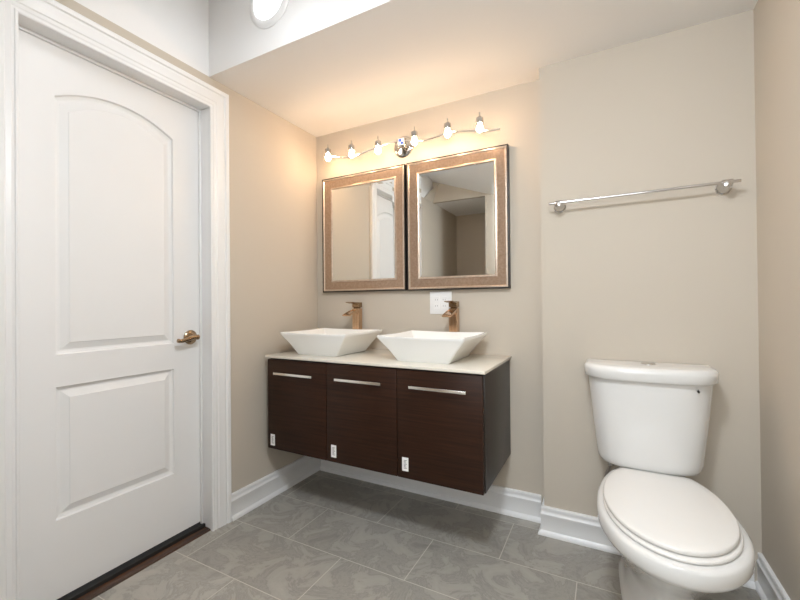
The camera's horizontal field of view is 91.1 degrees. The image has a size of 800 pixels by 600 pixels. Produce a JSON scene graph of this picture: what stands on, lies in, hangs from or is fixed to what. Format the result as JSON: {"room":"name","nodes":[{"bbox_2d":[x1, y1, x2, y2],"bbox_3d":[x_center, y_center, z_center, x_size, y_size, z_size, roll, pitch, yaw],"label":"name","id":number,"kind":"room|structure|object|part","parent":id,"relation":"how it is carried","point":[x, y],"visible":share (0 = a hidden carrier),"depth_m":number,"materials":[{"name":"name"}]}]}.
{"room":"bathroom","nodes":[
{"label":"bathroom","id":0,"kind":"room"},
{"bbox_2d":[55,0,317,492],"bbox_3d":[-1.254,0.013,1.374,0.140,2.175,2.800,-1,0,28],"label":"wall","id":1,"kind":"structure","parent":0,"point":[273,160],"depth_m":2.16,"materials":[{"name":"beige paint"}]},
{"bbox_2d":[0,0,231,599],"bbox_3d":[-1.123,0.037,1.599,0.162,2.128,0.897,-1,0,28],"label":"door","id":2,"kind":"structure","parent":1,"relation":"in","point":[115,338],"depth_m":1.54,"materials":[{"name":"white paint"}]},
{"bbox_3d":[-0.976,0.179,1.807,0.027,0.032,0.103,-1,0,28],"label":"lever","id":3,"kind":"part","parent":2,"relation":"part of","materials":[{"name":"brown metal"}]},
{"bbox_3d":[-0.978,0.176,1.854,0.042,0.068,0.068,-1,0,28],"label":"handle","id":4,"kind":"part","parent":2,"relation":"part of","materials":[{"name":"brown metal"}]},
{"bbox_2d":[232,456,320,520],"bbox_3d":[-0.681,1.037,2.262,0.026,0.128,0.692,-1,0,28],"label":"baseboard","id":5,"kind":"structure","parent":1,"relation":"attached to","point":[255,494],"depth_m":2.19,"materials":[{"name":"white paint"}]},
{"bbox_2d":[74,0,757,136],"bbox_3d":[-0.351,-1.381,0.648,2.445,0.586,3.490,-1,0,28],"label":"ceiling","id":6,"kind":"structure","parent":0,"point":[410,56],"depth_m":1.72,"materials":[{"name":"white paint"}]},
{"bbox_2d":[250,0,288,28],"bbox_3d":[-0.570,-1.299,1.691,0.236,0.236,0.027,-1,0,28],"label":"round ceiling light","id":7,"kind":"object","parent":6,"relation":"attached to","point":[265,14],"visible":1,"depth_m":1.69,"materials":[{"name":"white paint"}]},
{"bbox_2d":[254,0,280,19],"bbox_3d":[-0.572,-1.299,1.687,0.168,0.168,0.019,-1,0,28],"label":"diffuser","id":8,"kind":"object","parent":7,"relation":"attached to","point":[263,9],"depth_m":1.68,"materials":[{"name":"white"}]},
{"bbox_2d":[92,470,760,599],"bbox_3d":[-0.464,1.129,0.704,2.755,0.080,3.490,-1,0,28],"label":"floor","id":9,"kind":"structure","parent":0,"point":[327,536],"depth_m":1.66,"materials":[{"name":"tile"}]},
{"bbox_2d":[584,359,754,599],"bbox_3d":[0.859,0.664,1.320,0.445,0.833,0.729,-1,0,28],"label":"toilet","id":10,"kind":"object","parent":9,"relation":"on","point":[675,538],"visible":1,"depth_m":1.36,"materials":[{"name":"white ceramic"}]},
{"bbox_3d":[0.975,0.483,1.545,0.418,0.356,0.200,-1,0,28],"label":"tank","id":11,"kind":"part","parent":10,"relation":"part of","materials":[{"name":"white ceramic"}]},
{"bbox_3d":[0.970,0.280,1.541,0.445,0.054,0.225,-1,0,28],"label":"tank lid","id":12,"kind":"part","parent":10,"relation":"part of","materials":[{"name":"white ceramic"}]},
{"bbox_3d":[0.842,0.651,1.245,0.349,0.018,0.513,-1,0,28],"label":"seat lid","id":13,"kind":"part","parent":10,"relation":"part of","materials":[{"name":"white plastic"}]},
{"bbox_3d":[0.838,0.668,1.236,0.356,0.010,0.516,-1,0,28],"label":"seat","id":14,"kind":"part","parent":10,"relation":"part of","materials":[{"name":"white plastic"}]},
{"bbox_3d":[0.875,0.877,1.295,0.397,0.405,0.699,-1,0,28],"label":"bowl","id":15,"kind":"part","parent":10,"relation":"part of","materials":[{"name":"white ceramic"}]},
{"bbox_2d":[316,80,543,501],"bbox_3d":[0.445,0.002,2.131,2.445,2.175,0.120,-1,0,28],"label":"wall","id":16,"kind":"structure","parent":0,"point":[511,318],"depth_m":2.03,"materials":[{"name":"beige paint"}]},
{"bbox_2d":[322,164,406,292],"bbox_3d":[-0.229,-0.414,2.398,0.598,0.726,0.032,-1,0,28],"label":"framed mirror","id":17,"kind":"object","parent":16,"relation":"attached to","point":[364,214],"visible":0.98,"depth_m":2.38,"materials":[{"name":"orange metal"}]},
{"bbox_2d":[332,179,394,280],"bbox_3d":[-0.228,-0.414,2.399,0.448,0.577,0.008,-1,0,28],"label":"mirror glass","id":18,"kind":"object","parent":17,"relation":"attached to","point":[363,212],"depth_m":2.39,"materials":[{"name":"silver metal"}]},
{"bbox_2d":[268,358,510,495],"bbox_3d":[-0.083,0.548,2.046,1.185,0.484,0.517,-1,0,28],"label":"vanity cabinet","id":19,"kind":"object","parent":16,"relation":"attached to","point":[452,430],"visible":0.94,"depth_m":1.78,"materials":[{"name":"brown wood"}]},
{"bbox_3d":[-0.547,0.385,2.016,0.257,0.012,0.030,-1,0,28],"label":"handle","id":20,"kind":"part","parent":19,"relation":"part of","materials":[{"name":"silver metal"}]},
{"bbox_3d":[-0.534,0.555,2.036,0.394,0.478,0.020,-1,0,28],"label":"door","id":21,"kind":"part","parent":19,"relation":"part of","materials":[{"name":"brown wood"}]},
{"bbox_3d":[-0.197,0.381,1.831,0.257,0.012,0.030,-1,0,28],"label":"handle","id":22,"kind":"part","parent":19,"relation":"part of","materials":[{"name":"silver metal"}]},
{"bbox_3d":[-0.183,0.551,1.852,0.391,0.478,0.020,-1,0,28],"label":"door","id":23,"kind":"part","parent":19,"relation":"part of","materials":[{"name":"brown wood"}]},
{"bbox_2d":[265,348,511,374],"bbox_3d":[-0.080,0.297,2.057,1.205,0.014,0.498,-1,0,28],"label":"countertop","id":24,"kind":"structure","parent":19,"relation":"on","point":[482,364],"depth_m":1.87,"materials":[{"name":"beige stone"}]},
{"bbox_2d":[280,328,381,356],"bbox_3d":[-0.377,0.233,2.206,0.441,0.122,0.379,-1,0,28],"label":"vessel basin","id":25,"kind":"object","parent":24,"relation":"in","point":[333,342],"visible":0.99,"depth_m":2.08,"materials":[{"name":"ceramic"}]},
{"bbox_2d":[342,302,361,328],"bbox_3d":[-0.282,0.153,2.350,0.054,0.283,0.145,-1,0,28],"label":"waterfall faucet","id":26,"kind":"object","parent":24,"relation":"on","point":[356,312],"visible":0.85,"depth_m":2.37,"materials":[{"name":"brown metal"}]},
{"bbox_3d":[-0.292,0.075,2.334,0.049,0.038,0.106,-1,0,28],"label":"spout","id":27,"kind":"part","parent":26,"relation":"part of","materials":[{"name":"brown metal"}]},
{"bbox_2d":[377,330,486,363],"bbox_3d":[0.166,0.226,1.927,0.441,0.122,0.379,-1,0,28],"label":"vessel basin","id":28,"kind":"object","parent":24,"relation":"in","point":[438,347],"visible":1,"depth_m":1.80,"materials":[{"name":"ceramic"}]},
{"bbox_2d":[442,301,459,331],"bbox_3d":[0.269,0.146,2.062,0.054,0.283,0.145,-1,0,28],"label":"waterfall faucet","id":29,"kind":"object","parent":24,"relation":"on","point":[452,313],"visible":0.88,"depth_m":2.08,"materials":[{"name":"brown metal"}]},
{"bbox_3d":[0.259,0.068,2.045,0.049,0.038,0.106,-1,0,28],"label":"spout","id":30,"kind":"part","parent":29,"relation":"part of","materials":[{"name":"brown metal"}]},
{"bbox_3d":[0.156,0.376,1.647,0.257,0.012,0.030,-1,0,28],"label":"handle","id":31,"kind":"part","parent":19,"relation":"part of","materials":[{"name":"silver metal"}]},
{"bbox_3d":[0.165,0.546,1.670,0.388,0.478,0.020,-1,0,28],"label":"door","id":32,"kind":"part","parent":19,"relation":"part of","materials":[{"name":"brown wood"}]},
{"bbox_3d":[0.445,0.541,1.798,0.018,0.484,0.467,-1,0,28],"label":"panel","id":33,"kind":"part","parent":19,"relation":"part of","materials":[{"name":"brown wood"}]},
{"bbox_2d":[325,112,499,160],"bbox_3d":[0.025,-0.890,2.201,1.080,0.127,0.148,-1,0,28],"label":"vanity light bar","id":34,"kind":"object","parent":16,"relation":"attached to","point":[403,146],"visible":1,"depth_m":2.19,"materials":[{"name":"polished chrome"},{"name":"satin nickel"},{"name":"glass"}]},
{"bbox_2d":[325,145,331,160],"bbox_3d":[-0.433,-0.894,2.389,0.037,0.101,0.055,-1,0,28],"label":"bulb","id":35,"kind":"object","parent":34,"relation":"attached to","point":[328,154],"depth_m":2.37,"materials":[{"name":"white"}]},
{"bbox_2d":[348,141,354,157],"bbox_3d":[-0.280,-0.885,2.309,0.037,0.101,0.055,-1,0,28],"label":"bulb","id":36,"kind":"object","parent":34,"relation":"attached to","point":[351,148],"depth_m":2.29,"materials":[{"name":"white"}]},
{"bbox_2d":[375,136,380,153],"bbox_3d":[-0.121,-0.876,2.225,0.037,0.101,0.055,-1,0,28],"label":"bulb","id":37,"kind":"object","parent":34,"relation":"attached to","point":[377,143],"depth_m":2.20,"materials":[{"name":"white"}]},
{"bbox_2d":[411,127,417,145],"bbox_3d":[0.081,-0.883,2.119,0.037,0.101,0.055,-1,0,28],"label":"bulb","id":38,"kind":"object","parent":34,"relation":"attached to","point":[414,134],"depth_m":2.10,"materials":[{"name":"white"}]},
{"bbox_2d":[444,118,450,137],"bbox_3d":[0.249,-0.889,2.031,0.037,0.101,0.055,-1,0,28],"label":"bulb","id":39,"kind":"object","parent":34,"relation":"attached to","point":[447,125],"depth_m":2.01,"materials":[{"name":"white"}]},
{"bbox_2d":[476,112,483,132],"bbox_3d":[0.399,-0.882,1.952,0.037,0.101,0.055,-1,0,28],"label":"bulb","id":40,"kind":"object","parent":34,"relation":"attached to","point":[479,120],"depth_m":1.93,"materials":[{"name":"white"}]},
{"bbox_2d":[430,291,451,313],"bbox_3d":[0.225,0.015,2.174,0.129,0.125,0.009,-1,0,28],"label":"wall outlet","id":41,"kind":"object","parent":16,"relation":"attached to","point":[437,304],"visible":0.95,"depth_m":2.17,"materials":[{"name":"white paint"}]},
{"bbox_2d":[434,297,439,308],"bbox_3d":[0.203,0.016,2.182,0.034,0.069,0.003,-1,0,28],"label":"receptacle","id":42,"kind":"object","parent":41,"relation":"attached to","point":[436,299],"depth_m":2.18,"materials":[{"name":"white paint"}]},
{"bbox_2d":[441,296,446,308],"bbox_3d":[0.244,0.015,2.161,0.034,0.069,0.003,-1,0,28],"label":"receptacle","id":43,"kind":"object","parent":41,"relation":"attached to","point":[443,298],"depth_m":2.16,"materials":[{"name":"white paint"}]},
{"bbox_2d":[406,144,510,290],"bbox_3d":[0.299,-0.421,2.121,0.574,0.729,0.032,-1,0,28],"label":"framed mirror","id":44,"kind":"object","parent":16,"relation":"attached to","point":[458,205],"visible":1,"depth_m":2.10,"materials":[{"name":"orange metal"}]},
{"bbox_2d":[419,162,494,276],"bbox_3d":[0.300,-0.421,2.122,0.426,0.580,0.008,-1,0,28],"label":"mirror glass","id":45,"kind":"object","parent":44,"relation":"attached to","point":[457,202],"depth_m":2.11,"materials":[{"name":"silver metal"}]},
{"bbox_2d":[320,459,755,589],"bbox_3d":[0.407,1.025,2.011,2.132,0.128,0.126,-1,0,28],"label":"baseboard","id":46,"kind":"structure","parent":16,"relation":"attached to","point":[516,503],"depth_m":1.97,"materials":[{"name":"white paint"}]},
{"bbox_2d":[539,9,761,581],"bbox_3d":[1.028,-0.006,1.701,0.772,2.175,0.100,-1,0,28],"label":"wall","id":47,"kind":"structure","parent":0,"point":[665,276],"depth_m":1.63,"materials":[{"name":"beige paint"}]},
{"bbox_2d":[549,179,740,212],"bbox_3d":[0.977,-0.429,1.629,0.669,0.056,0.075,-1,0,28],"label":"towel bar","id":48,"kind":"object","parent":47,"relation":"attached to","point":[723,187],"visible":1,"depth_m":1.56,"materials":[{"name":"silver metal"}]},
{"bbox_3d":[0.716,-0.424,1.766,0.053,0.053,0.075,-1,0,28],"label":"post","id":49,"kind":"part","parent":48,"relation":"part of","materials":[{"name":"silver metal"}]},
{"bbox_3d":[1.238,-0.434,1.492,0.053,0.053,0.075,-1,0,28],"label":"post","id":50,"kind":"part","parent":48,"relation":"part of","materials":[{"name":"silver metal"}]},
{"bbox_2d":[754,0,799,599],"bbox_3d":[0.664,-0.014,0.046,0.120,2.175,3.370,-1,0,28],"label":"wall","id":51,"kind":"structure","parent":0,"point":[776,22],"depth_m":1.29,"materials":[{"name":"beige paint"}]},
{"bbox_2d":[755,552,790,599],"bbox_3d":[0.613,1.010,0.082,0.026,0.128,3.150,-1,0,28],"label":"baseboard","id":52,"kind":"structure","parent":51,"relation":"attached to","point":[768,586],"depth_m":1.39,"materials":[{"name":"white paint"}]}
]}

